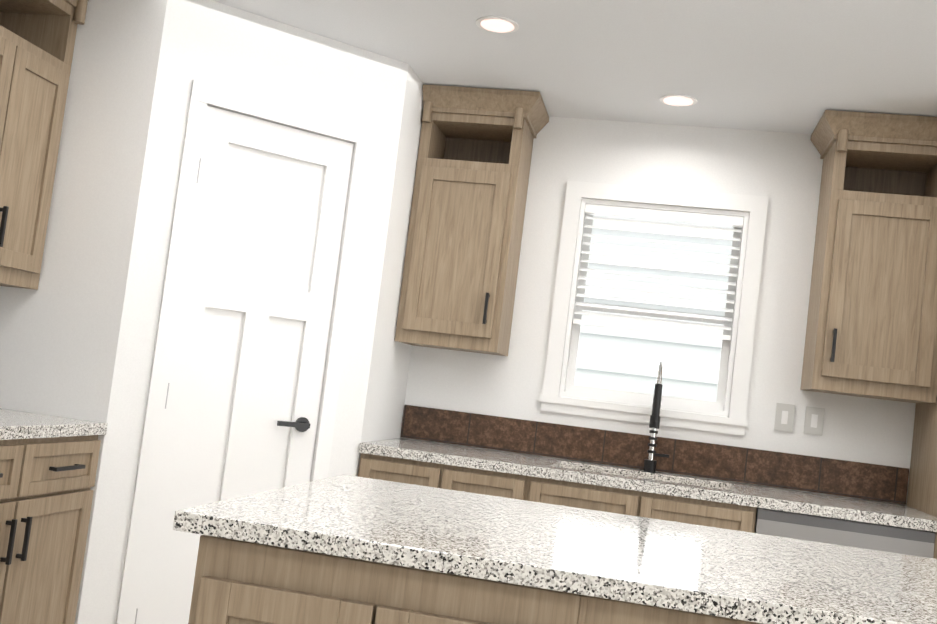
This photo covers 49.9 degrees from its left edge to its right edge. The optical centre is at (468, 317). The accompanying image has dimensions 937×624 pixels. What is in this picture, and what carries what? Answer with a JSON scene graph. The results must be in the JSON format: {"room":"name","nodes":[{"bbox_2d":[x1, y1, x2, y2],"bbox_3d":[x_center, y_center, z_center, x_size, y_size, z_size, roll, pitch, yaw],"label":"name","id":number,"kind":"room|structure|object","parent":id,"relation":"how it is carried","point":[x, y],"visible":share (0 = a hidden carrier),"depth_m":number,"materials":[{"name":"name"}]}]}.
{"room":"kitchen","nodes":[
{"label":"kitchen","id":0,"kind":"room"},
{"bbox_2d":[0,0,166,623],"bbox_3d":[-1.494,0.029,3.524,0.650,2.440,0.090,6,-4,11],"label":"wall","id":1,"kind":"structure","parent":0,"point":[59,331],"depth_m":3.48,"materials":[{"name":"paint"}]},
{"bbox_2d":[77,0,408,623],"bbox_3d":[-0.811,0.126,3.727,0.976,2.440,0.090,9,-5,-34],"label":"wall","id":2,"kind":"structure","parent":0,"point":[223,45],"depth_m":3.59,"materials":[{"name":"paint"}]},
{"bbox_2d":[116,79,372,623],"bbox_3d":[-0.818,0.274,3.696,0.720,2.139,0.134,9,-5,-34],"label":"pantry door","id":3,"kind":"structure","parent":2,"relation":"in","point":[244,385],"depth_m":3.67,"materials":[{"name":"white wood"}]},
{"bbox_2d":[356,65,422,475],"bbox_3d":[-0.373,0.215,4.276,0.090,2.440,0.625,6,-4,11],"label":"wall","id":4,"kind":"structure","parent":0,"point":[386,389],"depth_m":4.17,"materials":[{"name":"paint"}]},
{"bbox_2d":[213,0,936,133],"bbox_3d":[0.855,-1.180,0.337,6.600,0.100,8.535,6,-4,11],"label":"ceiling","id":5,"kind":"structure","parent":0,"point":[794,66],"depth_m":3.60,"materials":[{"name":"paint"}]},
{"bbox_2d":[476,16,518,32],"bbox_3d":[0.100,-1.008,3.478,0.150,0.006,0.150,6,-4,11],"label":"recessed light","id":6,"kind":"object","parent":5,"relation":"in","point":[496,24],"visible":1,"depth_m":3.46,"materials":[{"name":"white plastic"}]},
{"bbox_2d":[659,94,696,105],"bbox_3d":[0.850,-0.877,4.082,0.150,0.006,0.150,6,-4,11],"label":"recessed light","id":7,"kind":"object","parent":5,"relation":"in","point":[677,100],"visible":1,"depth_m":4.07,"materials":[{"name":"white plastic"}]},
{"bbox_2d":[400,116,915,505],"bbox_3d":[1.456,0.438,4.296,6.200,2.440,0.120,6,-4,11],"label":"wall","id":8,"kind":"structure","parent":0,"point":[782,171],"depth_m":4.40,"materials":[{"name":"paint"}]},
{"bbox_2d":[395,84,548,355],"bbox_3d":[0.021,-0.403,4.379,0.501,1.094,0.382,6,-4,11],"label":"upper cabinet","id":9,"kind":"object","parent":8,"relation":"attached to","point":[462,255],"visible":1,"depth_m":4.25,"materials":[{"name":"brown wood"}]},
{"bbox_2d":[539,181,767,435],"bbox_3d":[0.815,-0.048,4.443,0.890,1.030,0.149,6,-4,11],"label":"window unit","id":10,"kind":"structure","parent":8,"relation":"in","point":[735,422],"depth_m":4.42,"materials":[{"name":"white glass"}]},
{"bbox_2d":[401,405,908,503],"bbox_3d":[0.753,0.582,4.345,2.152,0.147,0.011,6,-4,11],"label":"backsplash","id":11,"kind":"structure","parent":8,"relation":"attached to","point":[868,481],"depth_m":4.32,"materials":[{"name":"brown tile"}]},
{"bbox_2d":[774,403,794,431],"bbox_3d":[1.334,0.423,4.253,0.075,0.115,0.009,6,-4,11],"label":"electrical outlet","id":12,"kind":"object","parent":8,"relation":"attached to","point":[784,416],"depth_m":4.25,"materials":[{"name":"grey plastic"}]},
{"bbox_2d":[803,406,824,435],"bbox_3d":[1.451,0.436,4.230,0.075,0.115,0.009,6,-4,11],"label":"electrical outlet","id":13,"kind":"object","parent":8,"relation":"attached to","point":[813,422],"depth_m":4.23,"materials":[{"name":"grey plastic"}]},
{"bbox_2d":[800,110,936,402],"bbox_3d":[1.625,-0.230,4.065,0.516,1.094,0.382,6,-4,11],"label":"upper cabinet","id":14,"kind":"object","parent":8,"relation":"attached to","point":[871,329],"visible":1,"depth_m":3.93,"materials":[{"name":"brown wood"}]},
{"bbox_3d":[0.550,1.336,0.170,6.600,0.100,8.535,6,-4,11],"label":"floor","id":15,"kind":"structure","parent":0,"visible":0},
{"bbox_2d":[0,408,107,623],"bbox_3d":[-1.655,0.742,3.007,0.676,0.919,0.849,6,-4,11],"label":"base cabinet","id":16,"kind":"object","parent":15,"relation":"on","point":[48,466],"visible":1,"depth_m":3.13,"materials":[{"name":"brown wood"}]},
{"bbox_2d":[358,450,549,502],"bbox_3d":[-0.062,1.031,4.136,0.735,0.880,0.636,6,-4,11],"label":"base cabinet","id":17,"kind":"object","parent":15,"relation":"on","point":[458,476],"depth_m":3.85,"materials":[{"name":"brown wood"}]},
{"bbox_2d":[173,527,796,623],"bbox_3d":[0.501,0.944,1.881,1.940,0.888,0.900,6,-4,11],"label":"kitchen island","id":18,"kind":"object","parent":15,"relation":"on","point":[237,580],"depth_m":1.63,"materials":[{"name":"brown wood"}]},
{"bbox_2d":[173,475,936,623],"bbox_3d":[0.600,0.486,1.923,2.060,0.032,0.918,6,-4,11],"label":"island countertop","id":19,"kind":"structure","parent":18,"relation":"on","point":[678,564],"depth_m":1.77,"materials":[{"name":"white stone"}]},
{"bbox_2d":[546,474,761,532],"bbox_3d":[0.607,1.103,4.005,0.904,0.880,0.636,6,-4,11],"label":"base cabinet","id":20,"kind":"object","parent":15,"relation":"on","point":[667,496],"depth_m":3.71,"materials":[{"name":"brown wood"}]},
{"bbox_2d":[359,438,936,533],"bbox_3d":[0.684,0.650,4.027,2.152,0.040,0.644,6,-4,11],"label":"countertop","id":21,"kind":"structure","parent":20,"relation":"on","point":[861,510],"depth_m":3.83,"materials":[{"name":"white stone"}]},
{"bbox_2d":[643,361,668,472],"bbox_3d":[0.802,0.417,4.189,0.100,0.470,0.227,6,-4,11],"label":"faucet","id":22,"kind":"object","parent":21,"relation":"on","point":[650,462],"visible":1,"depth_m":4.13,"materials":[{"name":"black metal"}]},
{"bbox_2d":[754,508,934,557],"bbox_3d":[1.343,1.183,3.846,0.602,0.877,0.592,6,-4,11],"label":"dishwasher","id":23,"kind":"object","parent":15,"relation":"on","point":[878,537],"visible":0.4,"depth_m":3.58,"materials":[{"name":"silver metal"}]},
{"bbox_2d":[907,396,936,516],"bbox_3d":[2.280,0.500,3.686,1.145,2.433,0.757,6,-4,11],"label":"enclosure","id":24,"kind":"object","parent":15,"relation":"on","point":[922,491],"depth_m":3.95,"materials":[{"name":"brown wood"}]},
{"bbox_3d":[-2.370,-0.250,0.917,0.120,2.440,8.255,6,-4,11],"label":"wall","id":25,"kind":"structure","parent":0,"visible":0},
{"bbox_2d":[0,0,88,289],"bbox_3d":[-1.616,-0.680,3.197,0.382,1.094,0.711,6,-4,11],"label":"upper cabinet","id":26,"kind":"object","parent":25,"relation":"attached to","point":[37,40],"visible":1,"depth_m":3.38,"materials":[{"name":"brown wood"}]},
{"label":"outside","id":27,"kind":"structure","parent":0,"visible":0},
{"bbox_3d":[3.434,2.678,10.916,20.000,0.050,13.800,6,-4,11],"label":"ground","id":28,"kind":"structure","parent":27,"visible":0},
{"bbox_2d":[567,216,732,416],"bbox_3d":[2.116,0.025,7.955,12.000,4.500,0.345,6,-4,11],"label":"house","id":29,"kind":"structure","parent":28,"relation":"on","point":[689,354],"depth_m":7.95,"materials":[{"name":"white"}]}
]}

